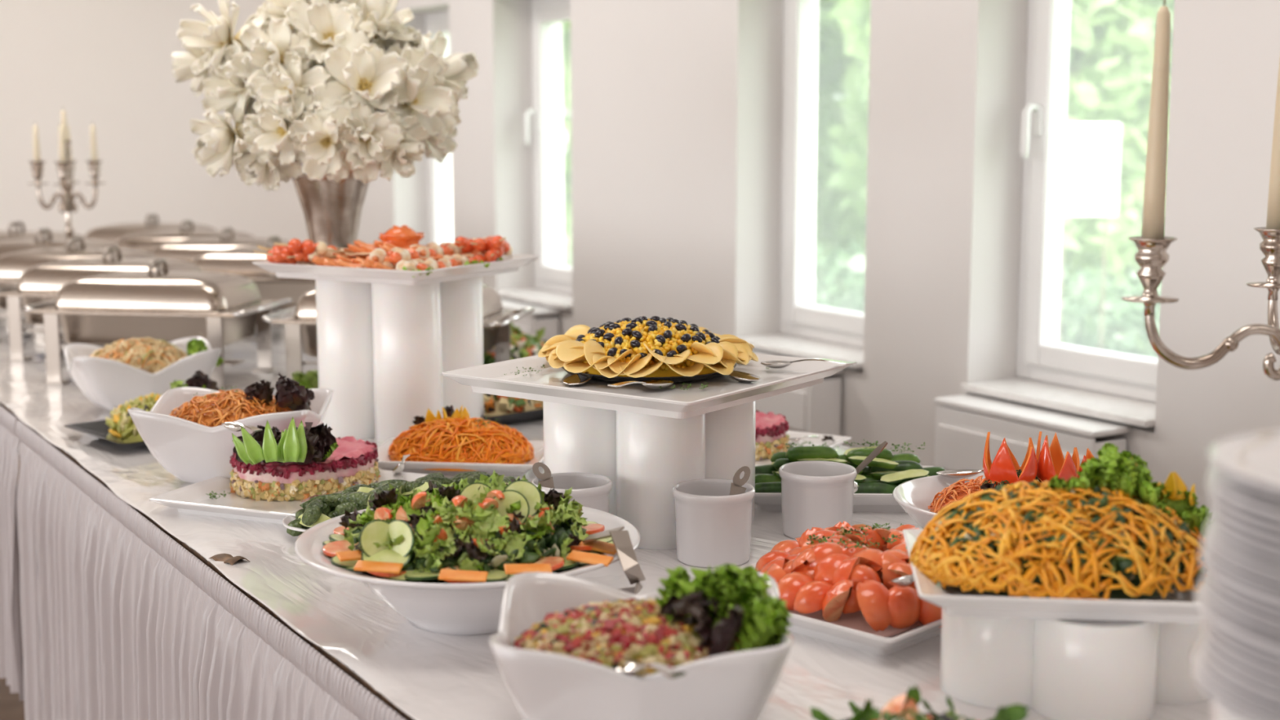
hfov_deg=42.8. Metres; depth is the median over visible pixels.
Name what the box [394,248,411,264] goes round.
roll
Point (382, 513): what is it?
tomato wedge
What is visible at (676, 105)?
wall
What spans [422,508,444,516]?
lettuce leaf
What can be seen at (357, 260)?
salmon canape
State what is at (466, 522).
tomato wedge
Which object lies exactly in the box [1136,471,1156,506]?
lettuce leaf
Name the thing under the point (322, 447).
lettuce leaf
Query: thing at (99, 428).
plate
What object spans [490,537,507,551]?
lettuce leaf
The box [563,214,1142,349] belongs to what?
ground
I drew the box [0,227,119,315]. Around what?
chafing dish
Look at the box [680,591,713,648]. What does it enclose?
lettuce leaf
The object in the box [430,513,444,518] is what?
lettuce leaf
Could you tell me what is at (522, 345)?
salad
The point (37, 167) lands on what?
candle cup
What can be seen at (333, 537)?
cucumber slice
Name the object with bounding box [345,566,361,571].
cucumber slice
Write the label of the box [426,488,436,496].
lettuce leaf
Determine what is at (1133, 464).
lettuce leaf
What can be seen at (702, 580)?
lettuce leaf
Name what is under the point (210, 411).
carrot
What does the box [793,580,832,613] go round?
tomato wedge
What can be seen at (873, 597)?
tomato wedge
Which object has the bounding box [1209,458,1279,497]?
dinner plate
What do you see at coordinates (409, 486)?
cucumber slice
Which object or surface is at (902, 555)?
tomato wedge
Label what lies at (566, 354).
potato crisp
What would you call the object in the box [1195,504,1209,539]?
lettuce leaf
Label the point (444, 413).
pepper piece
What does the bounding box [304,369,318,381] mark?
lettuce leaf
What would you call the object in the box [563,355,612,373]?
potato crisp
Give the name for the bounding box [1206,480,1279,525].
dinner plate
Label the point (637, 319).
olive
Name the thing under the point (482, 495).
lettuce leaf
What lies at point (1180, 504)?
lettuce leaf
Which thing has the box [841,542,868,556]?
tomato wedge
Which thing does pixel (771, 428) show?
cake
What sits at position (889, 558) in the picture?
tomato wedge
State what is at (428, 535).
lettuce leaf
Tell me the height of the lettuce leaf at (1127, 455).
0.038 m
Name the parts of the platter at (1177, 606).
carrot strips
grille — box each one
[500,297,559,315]
[751,349,843,373]
[933,394,1129,437]
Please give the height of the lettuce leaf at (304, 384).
0.028 m
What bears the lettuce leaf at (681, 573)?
on the salad at (606, 628)
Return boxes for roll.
[368,248,386,262]
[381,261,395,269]
[391,246,401,251]
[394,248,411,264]
[395,259,405,270]
[400,260,417,271]
[409,258,418,266]
[414,245,430,257]
[414,258,424,263]
[422,257,438,269]
[425,242,437,248]
[427,244,444,255]
[436,257,451,267]
[440,241,452,245]
[443,254,452,259]
[446,243,462,254]
[450,253,461,258]
[453,255,470,266]
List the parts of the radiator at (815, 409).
panel, panel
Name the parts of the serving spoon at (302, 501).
handle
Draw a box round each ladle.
[532,462,554,488]
[728,466,750,495]
[853,440,888,493]
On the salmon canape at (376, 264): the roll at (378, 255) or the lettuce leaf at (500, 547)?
the roll at (378, 255)
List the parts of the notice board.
post, panel, post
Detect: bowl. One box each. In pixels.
[63,337,222,411]
[127,386,333,484]
[294,506,639,635]
[489,572,793,719]
[843,712,970,719]
[853,481,858,493]
[892,472,985,528]
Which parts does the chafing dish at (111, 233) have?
lid handle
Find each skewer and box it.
[253,248,306,264]
[257,244,314,263]
[257,246,312,263]
[258,249,315,265]
[263,245,287,249]
[265,248,347,262]
[273,239,355,255]
[274,238,346,249]
[286,248,336,262]
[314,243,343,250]
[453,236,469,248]
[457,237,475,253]
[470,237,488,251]
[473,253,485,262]
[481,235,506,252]
[482,235,494,239]
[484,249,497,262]
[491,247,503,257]
[502,239,512,255]
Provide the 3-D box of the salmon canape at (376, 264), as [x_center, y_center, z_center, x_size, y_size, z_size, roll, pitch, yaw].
[-0.452,-0.166,2.956,0.085,0.032,0.042,-3,9,-18]
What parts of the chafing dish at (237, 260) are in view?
lid, lid handle, frame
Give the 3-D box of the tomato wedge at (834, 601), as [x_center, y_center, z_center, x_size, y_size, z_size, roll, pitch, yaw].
[0.228,0.282,1.898,0.035,0.057,0.052,0,8,1]
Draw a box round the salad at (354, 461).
[229,435,380,502]
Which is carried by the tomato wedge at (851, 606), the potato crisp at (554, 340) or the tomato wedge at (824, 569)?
the tomato wedge at (824, 569)
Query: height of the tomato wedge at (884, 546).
0.061 m
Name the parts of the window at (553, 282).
handle, sill, frame, sash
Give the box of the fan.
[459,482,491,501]
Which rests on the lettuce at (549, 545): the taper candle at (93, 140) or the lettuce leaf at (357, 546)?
the lettuce leaf at (357, 546)
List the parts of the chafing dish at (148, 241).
lid handle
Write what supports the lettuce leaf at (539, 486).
on the lettuce at (549, 545)
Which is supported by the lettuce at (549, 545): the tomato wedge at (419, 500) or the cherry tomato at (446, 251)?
the tomato wedge at (419, 500)
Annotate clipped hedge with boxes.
[813,241,1161,358]
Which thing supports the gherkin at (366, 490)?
on the gherkin
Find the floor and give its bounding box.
[0,453,25,719]
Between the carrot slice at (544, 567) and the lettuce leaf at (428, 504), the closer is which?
the carrot slice at (544, 567)
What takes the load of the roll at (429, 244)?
on the salmon canape
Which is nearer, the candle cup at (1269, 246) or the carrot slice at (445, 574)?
the carrot slice at (445, 574)
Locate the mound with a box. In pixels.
[580,318,716,377]
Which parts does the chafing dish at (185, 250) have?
lid, lid handle, leg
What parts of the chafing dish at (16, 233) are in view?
lid handle, lid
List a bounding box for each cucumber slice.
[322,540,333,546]
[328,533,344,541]
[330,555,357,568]
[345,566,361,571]
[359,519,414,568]
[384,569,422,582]
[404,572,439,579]
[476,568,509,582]
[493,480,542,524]
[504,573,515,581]
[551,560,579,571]
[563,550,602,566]
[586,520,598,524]
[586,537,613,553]
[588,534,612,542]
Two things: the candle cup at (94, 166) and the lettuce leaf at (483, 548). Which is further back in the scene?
the candle cup at (94, 166)
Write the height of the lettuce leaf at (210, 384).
0.042 m
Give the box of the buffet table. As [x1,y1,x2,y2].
[0,402,413,719]
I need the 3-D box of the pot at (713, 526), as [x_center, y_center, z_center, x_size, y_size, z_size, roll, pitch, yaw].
[0.101,0.225,2.248,0.114,0.102,0.114,8,11,42]
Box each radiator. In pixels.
[500,297,559,340]
[751,349,843,435]
[933,394,1129,472]
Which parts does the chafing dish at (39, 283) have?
carry handle, leg, frame, lid, lid handle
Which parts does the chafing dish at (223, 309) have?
carry handle, leg, frame, lid, lid handle, leg, leg, carry handle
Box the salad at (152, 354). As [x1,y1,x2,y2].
[89,337,187,373]
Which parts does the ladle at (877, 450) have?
handle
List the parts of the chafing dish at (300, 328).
carry handle, leg, frame, lid, leg, carry handle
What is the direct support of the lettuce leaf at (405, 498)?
on the lettuce at (549, 545)
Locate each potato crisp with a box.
[537,343,555,357]
[541,334,576,351]
[542,335,571,357]
[546,341,583,362]
[547,348,586,368]
[555,324,590,340]
[555,339,604,362]
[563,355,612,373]
[583,339,632,369]
[592,353,641,377]
[607,349,655,374]
[619,355,666,377]
[643,343,690,364]
[657,354,703,376]
[673,342,723,364]
[685,359,733,374]
[690,341,737,368]
[717,334,752,351]
[718,337,752,360]
[722,343,749,364]
[727,333,754,348]
[737,349,758,361]
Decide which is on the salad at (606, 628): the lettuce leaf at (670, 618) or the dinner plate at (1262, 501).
the lettuce leaf at (670, 618)
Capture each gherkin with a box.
[286,517,308,536]
[295,508,304,519]
[297,513,330,528]
[299,497,323,509]
[301,498,324,525]
[308,493,342,510]
[322,502,331,515]
[326,510,337,518]
[334,502,365,515]
[335,491,371,508]
[341,484,368,493]
[356,486,373,493]
[368,482,402,495]
[368,483,398,506]
[378,479,408,493]
[400,481,429,496]
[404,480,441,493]
[415,475,453,484]
[417,472,444,480]
[449,473,475,485]
[453,471,487,476]
[466,473,492,484]
[502,475,515,483]
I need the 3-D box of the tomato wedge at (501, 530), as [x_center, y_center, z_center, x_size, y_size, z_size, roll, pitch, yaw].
[-0.156,0.198,1.897,0.015,0.016,0.036,3,9,22]
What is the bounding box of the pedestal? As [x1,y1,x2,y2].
[1211,699,1246,719]
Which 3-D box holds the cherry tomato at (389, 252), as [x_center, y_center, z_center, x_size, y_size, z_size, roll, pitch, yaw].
[-0.456,-0.190,2.987,0.023,0.020,0.020,-5,10,-31]
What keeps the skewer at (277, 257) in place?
on the platter at (511, 263)
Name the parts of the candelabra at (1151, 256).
arm, arm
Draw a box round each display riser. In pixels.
[315,279,375,439]
[371,282,443,444]
[440,276,484,417]
[542,401,616,515]
[616,410,705,549]
[705,400,755,523]
[939,607,1034,709]
[1031,618,1159,719]
[1155,622,1211,704]
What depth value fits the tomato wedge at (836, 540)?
1.99 m
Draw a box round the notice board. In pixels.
[1057,122,1120,349]
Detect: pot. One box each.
[531,472,612,512]
[672,478,755,568]
[778,460,857,539]
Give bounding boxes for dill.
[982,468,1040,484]
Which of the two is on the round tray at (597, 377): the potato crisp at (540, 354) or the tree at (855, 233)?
the potato crisp at (540, 354)
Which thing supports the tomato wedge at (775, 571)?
on the tomato juice
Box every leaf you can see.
[169,379,183,389]
[185,369,204,386]
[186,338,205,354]
[188,345,201,355]
[189,340,200,351]
[192,373,208,386]
[193,382,203,388]
[199,345,208,352]
[204,378,218,391]
[215,356,223,366]
[232,433,251,462]
[242,439,262,448]
[244,382,258,402]
[250,381,274,405]
[251,424,272,463]
[271,426,281,442]
[274,372,285,404]
[275,377,299,405]
[275,434,281,444]
[277,385,294,408]
[284,385,308,405]
[287,384,305,410]
[290,370,303,383]
[296,422,322,462]
[297,399,311,410]
[297,435,328,465]
[299,381,309,389]
[300,372,310,381]
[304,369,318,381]
[305,387,315,405]
[306,370,318,388]
[306,378,312,388]
[306,431,320,459]
[308,422,336,462]
[322,441,338,460]
[338,507,365,528]
[342,515,366,540]
[345,529,355,551]
[348,506,374,537]
[354,542,361,551]
[360,510,374,524]
[367,486,398,511]
[372,507,395,519]
[373,542,388,547]
[381,502,398,508]
[382,483,397,493]
[385,532,392,550]
[386,533,404,546]
[390,500,420,520]
[395,488,400,503]
[396,495,409,504]
[397,497,405,502]
[406,493,413,502]
[406,513,425,528]
[411,532,421,551]
[412,266,433,277]
[412,415,425,425]
[412,488,429,500]
[412,539,441,555]
[412,544,441,573]
[416,514,438,535]
[416,520,444,548]
[419,496,453,525]
[419,506,431,513]
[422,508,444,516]
[424,501,431,506]
[425,506,435,513]
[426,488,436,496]
[426,507,434,515]
[428,480,437,493]
[430,493,448,507]
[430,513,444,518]
[430,543,458,559]
[433,508,447,515]
[434,481,455,493]
[434,525,457,546]
[436,484,461,501]
[439,483,457,499]
[440,501,454,507]
[440,511,455,525]
[441,404,454,417]
[442,538,463,557]
[444,504,456,511]
[444,509,457,527]
[451,514,467,536]
[455,501,493,524]
[456,531,479,549]
[457,477,468,492]
[458,520,488,550]
[458,557,484,570]
[464,260,491,267]
[466,498,472,506]
[466,538,495,561]
[469,496,484,510]
[471,485,490,497]
[471,564,484,571]
[473,532,495,538]
[475,473,493,487]
[475,493,486,502]
[475,503,498,522]
[475,533,499,555]
[480,513,510,533]
[487,481,505,491]
[487,538,514,560]
[489,470,506,486]
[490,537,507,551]
[497,528,511,546]
[499,516,520,539]
[501,530,527,559]
[505,500,520,514]
[508,511,525,519]
[510,321,514,332]
[511,324,522,333]
[519,510,550,530]
[520,474,528,480]
[521,527,546,541]
[525,520,542,532]
[526,515,550,533]
[528,508,554,528]
[532,517,552,532]
[533,327,545,342]
[533,502,546,514]
[533,517,555,533]
[533,538,544,558]
[537,483,547,505]
[541,502,573,522]
[543,493,559,506]
[544,488,565,511]
[550,503,564,526]
[555,500,582,516]
[557,493,583,523]
[560,537,573,561]
[561,487,572,506]
[564,508,573,515]
[564,533,582,555]
[569,520,588,540]
[570,513,589,526]
[653,565,691,609]
[658,590,677,624]
[663,608,678,622]
[664,579,688,602]
[671,591,720,625]
[674,563,744,619]
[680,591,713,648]
[687,601,728,625]
[703,564,771,605]
[705,586,738,629]
[707,604,745,657]
[712,595,786,638]
[730,591,793,648]
[734,604,789,652]
[740,565,758,574]
[809,706,833,719]
[822,435,834,440]
[848,701,867,719]
[849,696,872,719]
[866,706,880,719]
[888,707,908,719]
[904,684,921,705]
[909,706,924,719]
[922,697,940,717]
[946,696,955,713]
[949,709,965,719]
[980,483,996,490]
[989,703,1029,719]
[994,705,1008,719]
[1048,474,1089,493]
[1076,457,1103,484]
[1080,460,1106,480]
[1080,464,1093,479]
[1084,475,1103,489]
[1094,442,1119,487]
[1097,456,1139,498]
[1109,463,1153,497]
[1116,450,1147,468]
[1128,457,1137,492]
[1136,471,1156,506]
[1151,481,1164,488]
[1154,484,1164,499]
[1155,497,1173,517]
[1161,488,1199,513]
[1171,505,1202,529]
[1191,506,1211,538]
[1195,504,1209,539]
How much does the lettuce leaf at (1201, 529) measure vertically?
0.033 m
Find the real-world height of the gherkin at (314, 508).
0.029 m
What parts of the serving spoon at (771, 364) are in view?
handle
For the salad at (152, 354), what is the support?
in the bowl at (108, 384)
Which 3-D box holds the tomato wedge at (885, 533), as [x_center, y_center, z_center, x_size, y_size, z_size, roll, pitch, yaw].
[0.306,0.232,2.058,0.044,0.047,0.034,7,11,39]
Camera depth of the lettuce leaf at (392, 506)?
1.97 m
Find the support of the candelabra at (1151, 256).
on the tabletop
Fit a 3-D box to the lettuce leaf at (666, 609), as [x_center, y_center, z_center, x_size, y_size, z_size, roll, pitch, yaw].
[0.039,0.248,1.561,0.030,0.060,0.056,6,10,35]
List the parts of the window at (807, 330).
sill, frame, sash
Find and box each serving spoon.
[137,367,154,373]
[221,422,262,431]
[300,490,342,503]
[562,370,592,386]
[591,658,686,679]
[608,380,674,389]
[726,370,760,382]
[760,358,857,368]
[888,573,915,587]
[936,465,1021,478]
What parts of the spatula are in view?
handle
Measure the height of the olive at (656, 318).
0.013 m
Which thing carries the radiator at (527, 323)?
attached to the wall at (676, 105)
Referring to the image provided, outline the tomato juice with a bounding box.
[787,582,921,636]
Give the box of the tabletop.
[0,309,1212,719]
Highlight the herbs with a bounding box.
[928,481,1203,600]
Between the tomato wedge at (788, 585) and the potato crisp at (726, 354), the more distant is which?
the potato crisp at (726, 354)
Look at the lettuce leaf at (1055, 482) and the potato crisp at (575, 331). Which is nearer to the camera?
the lettuce leaf at (1055, 482)
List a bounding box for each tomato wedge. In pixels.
[373,506,392,519]
[395,505,412,527]
[411,491,426,511]
[432,528,448,543]
[433,515,443,524]
[452,495,467,507]
[452,515,475,529]
[472,538,488,548]
[474,497,498,510]
[485,489,504,499]
[497,524,510,534]
[506,513,535,524]
[537,510,555,534]
[539,506,554,511]
[755,550,790,572]
[759,558,784,573]
[766,564,786,583]
[770,539,799,552]
[777,571,813,610]
[782,559,794,573]
[784,554,798,561]
[787,546,801,555]
[791,547,815,572]
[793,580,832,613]
[794,566,814,579]
[798,527,822,546]
[800,535,828,553]
[803,542,843,569]
[807,528,838,538]
[809,542,822,547]
[813,553,859,584]
[822,526,840,531]
[822,538,847,546]
[822,579,853,622]
[828,534,854,543]
[831,556,860,585]
[833,520,852,528]
[835,527,868,547]
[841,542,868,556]
[841,588,860,613]
[848,564,881,591]
[851,524,871,529]
[851,547,882,567]
[856,579,891,631]
[858,527,884,551]
[870,549,909,577]
[875,528,893,543]
[880,542,888,583]
[880,561,915,583]
[880,693,918,719]
[882,551,906,590]
[886,529,903,549]
[888,586,920,628]
[890,542,909,563]
[894,524,919,530]
[907,560,916,589]
[918,598,942,627]
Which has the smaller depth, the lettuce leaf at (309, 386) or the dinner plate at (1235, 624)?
the dinner plate at (1235, 624)
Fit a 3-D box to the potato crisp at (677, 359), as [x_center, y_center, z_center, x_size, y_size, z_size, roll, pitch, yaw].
[0.039,-0.011,2.358,0.067,0.027,0.068,-1,8,-9]
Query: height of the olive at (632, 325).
0.013 m
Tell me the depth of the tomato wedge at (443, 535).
1.86 m
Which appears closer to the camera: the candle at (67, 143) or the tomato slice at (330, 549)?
the tomato slice at (330, 549)
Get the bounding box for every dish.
[0,221,88,240]
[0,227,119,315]
[0,236,158,341]
[0,245,202,360]
[22,257,293,389]
[84,213,216,244]
[115,220,254,253]
[151,226,288,327]
[191,235,315,315]
[261,284,534,380]
[272,388,277,395]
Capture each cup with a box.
[27,160,48,189]
[53,161,75,190]
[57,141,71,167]
[67,160,79,182]
[84,160,106,189]
[1120,235,1179,315]
[1246,226,1279,300]
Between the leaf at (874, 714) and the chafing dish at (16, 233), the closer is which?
the leaf at (874, 714)
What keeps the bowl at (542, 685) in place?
on the tabletop
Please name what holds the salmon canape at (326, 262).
on the platter at (511, 263)
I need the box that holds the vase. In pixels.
[291,163,369,292]
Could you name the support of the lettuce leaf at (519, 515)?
on the lettuce at (549, 545)
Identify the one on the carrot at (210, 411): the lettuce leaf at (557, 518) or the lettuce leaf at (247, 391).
the lettuce leaf at (247, 391)
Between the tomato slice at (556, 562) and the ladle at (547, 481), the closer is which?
the tomato slice at (556, 562)
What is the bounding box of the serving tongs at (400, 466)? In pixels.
[392,453,410,473]
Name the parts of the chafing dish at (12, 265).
frame, leg, lid handle, lid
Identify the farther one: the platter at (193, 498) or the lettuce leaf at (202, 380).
the lettuce leaf at (202, 380)
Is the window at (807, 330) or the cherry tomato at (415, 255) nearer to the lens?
the cherry tomato at (415, 255)
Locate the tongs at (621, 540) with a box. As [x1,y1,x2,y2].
[582,526,645,594]
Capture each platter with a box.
[148,469,426,524]
[252,253,539,285]
[377,437,543,475]
[441,353,849,418]
[739,562,941,655]
[755,430,851,465]
[755,465,939,511]
[902,480,1205,623]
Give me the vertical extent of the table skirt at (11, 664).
0.596 m
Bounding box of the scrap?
[208,553,249,564]
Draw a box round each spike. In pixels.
[231,433,251,464]
[240,426,264,464]
[262,419,278,462]
[277,427,287,462]
[280,429,284,462]
[283,417,300,462]
[297,420,306,462]
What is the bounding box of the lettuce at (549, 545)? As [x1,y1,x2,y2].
[351,506,586,583]
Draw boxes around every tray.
[480,408,542,426]
[561,363,737,383]
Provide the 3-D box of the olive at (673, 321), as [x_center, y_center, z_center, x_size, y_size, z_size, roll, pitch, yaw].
[0.053,-0.056,2.479,0.013,0.013,0.019,5,10,33]
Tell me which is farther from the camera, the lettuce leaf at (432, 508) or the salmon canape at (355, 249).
the salmon canape at (355, 249)
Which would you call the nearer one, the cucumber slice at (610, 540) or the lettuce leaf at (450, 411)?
the cucumber slice at (610, 540)
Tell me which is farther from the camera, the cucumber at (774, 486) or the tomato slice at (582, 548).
the cucumber at (774, 486)
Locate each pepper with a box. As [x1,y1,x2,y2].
[982,431,1037,485]
[1035,431,1079,482]
[1077,448,1099,477]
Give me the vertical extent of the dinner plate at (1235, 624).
0.016 m
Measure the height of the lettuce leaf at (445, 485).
0.032 m
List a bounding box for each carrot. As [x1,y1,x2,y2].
[168,388,293,426]
[387,416,533,471]
[928,475,1043,513]
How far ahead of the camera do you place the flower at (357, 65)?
3.18 m
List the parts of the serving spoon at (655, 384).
handle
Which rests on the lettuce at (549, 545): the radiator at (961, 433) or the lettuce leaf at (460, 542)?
the lettuce leaf at (460, 542)
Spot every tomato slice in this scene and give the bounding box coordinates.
[323,540,358,556]
[333,525,349,535]
[367,569,406,577]
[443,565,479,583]
[525,556,564,570]
[569,545,594,551]
[582,523,604,534]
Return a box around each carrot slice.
[335,550,361,561]
[353,560,403,573]
[438,568,488,582]
[503,563,552,574]
[566,550,613,566]
[578,540,617,555]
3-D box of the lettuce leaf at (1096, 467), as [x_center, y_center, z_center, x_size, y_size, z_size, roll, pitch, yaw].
[0.502,0.132,1.757,0.055,0.048,0.026,0,8,0]
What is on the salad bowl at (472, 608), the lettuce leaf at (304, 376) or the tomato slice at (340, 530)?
the tomato slice at (340, 530)
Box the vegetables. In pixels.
[105,392,162,443]
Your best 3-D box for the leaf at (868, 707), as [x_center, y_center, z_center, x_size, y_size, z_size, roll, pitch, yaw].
[0.190,0.314,1.437,0.029,0.045,0.016,3,9,22]
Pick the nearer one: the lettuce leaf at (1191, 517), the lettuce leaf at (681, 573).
the lettuce leaf at (681, 573)
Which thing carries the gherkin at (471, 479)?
on the gherkin
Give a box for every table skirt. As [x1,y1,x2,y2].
[0,404,23,701]
[15,419,405,719]
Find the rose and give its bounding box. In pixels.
[378,225,424,247]
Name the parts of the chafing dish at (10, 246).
lid handle, lid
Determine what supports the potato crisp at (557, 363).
on the platter at (723, 392)
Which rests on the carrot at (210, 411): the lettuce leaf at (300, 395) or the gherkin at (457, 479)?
the lettuce leaf at (300, 395)
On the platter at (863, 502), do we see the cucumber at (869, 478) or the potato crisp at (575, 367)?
the cucumber at (869, 478)
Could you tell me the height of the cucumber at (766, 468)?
0.028 m
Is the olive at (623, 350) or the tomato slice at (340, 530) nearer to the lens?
the tomato slice at (340, 530)
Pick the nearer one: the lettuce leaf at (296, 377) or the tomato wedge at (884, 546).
the tomato wedge at (884, 546)
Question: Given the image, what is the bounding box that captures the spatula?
[786,435,819,445]
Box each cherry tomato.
[386,250,394,256]
[389,252,401,262]
[409,249,419,259]
[416,263,427,271]
[428,248,436,257]
[436,261,445,268]
[441,246,450,255]
[449,258,458,266]
[468,257,476,262]
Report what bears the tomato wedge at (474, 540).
on the lettuce at (549, 545)
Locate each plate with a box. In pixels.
[63,419,147,448]
[282,511,307,532]
[1191,644,1279,719]
[1191,663,1274,719]
[1194,583,1279,649]
[1197,640,1279,707]
[1200,545,1279,600]
[1200,555,1279,609]
[1200,571,1279,633]
[1200,608,1279,658]
[1200,613,1279,671]
[1200,622,1279,683]
[1200,631,1279,696]
[1202,533,1279,587]
[1204,520,1279,574]
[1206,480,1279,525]
[1207,467,1279,515]
[1207,573,1279,622]
[1208,428,1279,488]
[1208,493,1279,537]
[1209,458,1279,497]
[1209,511,1279,559]
[1210,503,1279,548]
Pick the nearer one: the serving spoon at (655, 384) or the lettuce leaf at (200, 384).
the serving spoon at (655, 384)
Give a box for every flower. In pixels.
[170,47,213,97]
[176,0,271,81]
[190,83,251,177]
[200,43,257,124]
[231,17,327,93]
[233,120,303,191]
[243,86,313,166]
[248,0,334,32]
[248,51,331,123]
[284,0,377,62]
[287,99,360,183]
[305,0,363,10]
[311,26,418,137]
[328,90,404,183]
[345,0,420,53]
[372,24,422,54]
[377,46,459,143]
[379,114,431,180]
[386,30,479,98]
[422,107,461,163]
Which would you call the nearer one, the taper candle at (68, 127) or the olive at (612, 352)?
the olive at (612, 352)
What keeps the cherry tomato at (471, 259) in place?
on the platter at (511, 263)
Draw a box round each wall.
[0,0,308,242]
[357,0,1279,511]
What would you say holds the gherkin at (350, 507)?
on the gherkin
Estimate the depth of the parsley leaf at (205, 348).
3.39 m
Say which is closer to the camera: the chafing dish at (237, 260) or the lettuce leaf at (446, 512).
the lettuce leaf at (446, 512)
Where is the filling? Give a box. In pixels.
[862,708,973,719]
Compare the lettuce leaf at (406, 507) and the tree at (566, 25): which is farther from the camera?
the tree at (566, 25)
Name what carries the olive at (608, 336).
on the mound
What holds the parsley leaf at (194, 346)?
in the bowl at (108, 384)
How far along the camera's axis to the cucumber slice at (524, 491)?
1.93 m
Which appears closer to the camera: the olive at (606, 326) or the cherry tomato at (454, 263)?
the olive at (606, 326)
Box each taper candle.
[32,124,40,161]
[58,122,66,161]
[61,106,68,141]
[66,124,71,160]
[90,122,97,160]
[1141,0,1170,239]
[1266,57,1279,229]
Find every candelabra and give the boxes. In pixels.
[27,141,106,238]
[1120,226,1279,380]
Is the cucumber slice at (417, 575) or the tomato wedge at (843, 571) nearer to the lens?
the cucumber slice at (417, 575)
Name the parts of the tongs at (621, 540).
arm, arm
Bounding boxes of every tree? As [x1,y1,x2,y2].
[562,0,867,308]
[562,22,571,266]
[814,4,866,286]
[824,0,1174,354]
[1089,40,1134,299]
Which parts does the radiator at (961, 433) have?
panel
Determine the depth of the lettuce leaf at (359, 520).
1.98 m
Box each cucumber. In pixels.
[755,464,777,474]
[755,473,781,483]
[755,481,781,493]
[770,451,787,462]
[773,458,794,471]
[785,445,838,462]
[796,457,847,463]
[836,453,848,462]
[844,446,886,455]
[844,448,893,462]
[846,462,869,475]
[848,455,898,468]
[854,474,866,483]
[854,482,897,493]
[863,475,882,482]
[869,453,920,468]
[869,460,924,472]
[869,471,900,479]
[880,469,928,484]
[923,466,945,475]
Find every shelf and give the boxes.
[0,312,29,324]
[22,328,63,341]
[60,337,262,365]
[270,311,294,315]
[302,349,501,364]
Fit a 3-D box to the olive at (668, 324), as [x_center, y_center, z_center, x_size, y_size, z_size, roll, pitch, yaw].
[0.042,-0.051,2.447,0.013,0.014,0.018,2,9,15]
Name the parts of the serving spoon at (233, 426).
handle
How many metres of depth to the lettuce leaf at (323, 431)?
2.55 m
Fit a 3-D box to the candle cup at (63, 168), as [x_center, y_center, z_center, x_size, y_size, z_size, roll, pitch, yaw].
[-1.736,-0.554,4.919,0.062,0.086,0.062,-2,9,-13]
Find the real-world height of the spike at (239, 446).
0.047 m
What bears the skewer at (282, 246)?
on the platter at (511, 263)
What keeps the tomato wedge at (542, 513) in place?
on the lettuce at (549, 545)
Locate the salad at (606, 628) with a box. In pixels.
[514,597,741,676]
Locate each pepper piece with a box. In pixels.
[424,408,435,422]
[435,409,442,419]
[442,407,447,419]
[451,408,460,418]
[459,404,462,419]
[462,406,470,419]
[1157,481,1166,501]
[1163,471,1177,500]
[1173,471,1187,500]
[1188,483,1196,506]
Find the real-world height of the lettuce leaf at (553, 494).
0.041 m
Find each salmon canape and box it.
[306,255,324,266]
[315,256,356,265]
[324,257,352,266]
[333,251,368,257]
[334,258,368,268]
[336,253,365,262]
[345,244,377,255]
[351,257,365,262]
[353,239,373,247]
[355,243,392,254]
[356,258,374,268]
[371,260,395,270]
[373,240,382,248]
[378,244,416,252]
[382,241,422,248]
[383,255,395,267]
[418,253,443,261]
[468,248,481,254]
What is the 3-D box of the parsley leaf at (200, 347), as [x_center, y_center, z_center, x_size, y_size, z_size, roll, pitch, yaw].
[-0.925,-0.017,3.395,0.031,0.033,0.038,0,8,-1]
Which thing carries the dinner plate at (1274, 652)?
on the dinner plate at (1262, 658)
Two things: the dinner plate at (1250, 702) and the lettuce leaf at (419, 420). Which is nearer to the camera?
the dinner plate at (1250, 702)
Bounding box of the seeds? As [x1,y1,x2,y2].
[516,601,708,667]
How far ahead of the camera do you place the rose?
3.06 m
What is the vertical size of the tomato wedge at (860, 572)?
0.037 m
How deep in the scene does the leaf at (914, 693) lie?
1.45 m
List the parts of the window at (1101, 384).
handle, sill, frame, sash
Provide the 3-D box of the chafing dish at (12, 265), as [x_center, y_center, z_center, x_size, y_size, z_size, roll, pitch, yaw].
[-1.560,-0.201,4.531,0.551,0.280,0.285,1,8,10]
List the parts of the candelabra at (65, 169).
arm, arm, arm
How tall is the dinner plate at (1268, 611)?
0.017 m
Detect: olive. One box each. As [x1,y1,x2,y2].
[576,334,585,338]
[590,327,599,333]
[594,328,605,337]
[603,332,614,341]
[604,322,613,329]
[607,346,617,356]
[608,323,621,330]
[613,336,622,345]
[619,317,631,322]
[619,348,631,358]
[622,328,632,336]
[626,322,637,328]
[630,339,640,348]
[631,317,642,324]
[631,330,642,340]
[639,352,647,359]
[640,315,648,320]
[645,320,657,326]
[648,324,657,332]
[649,315,660,321]
[653,348,663,355]
[655,334,665,344]
[658,317,666,324]
[662,329,672,338]
[663,320,671,328]
[666,350,676,356]
[670,319,680,324]
[675,324,686,331]
[675,344,687,353]
[680,320,687,325]
[680,333,691,342]
[689,325,699,332]
[691,335,702,342]
[695,332,706,340]
[704,332,715,337]
[710,337,719,343]
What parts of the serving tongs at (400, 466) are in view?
handle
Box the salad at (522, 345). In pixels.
[483,331,546,364]
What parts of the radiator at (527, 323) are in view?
panel, panel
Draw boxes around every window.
[425,9,448,245]
[494,0,572,309]
[738,0,864,368]
[960,0,1157,427]
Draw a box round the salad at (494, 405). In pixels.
[484,393,542,416]
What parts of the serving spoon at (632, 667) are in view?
handle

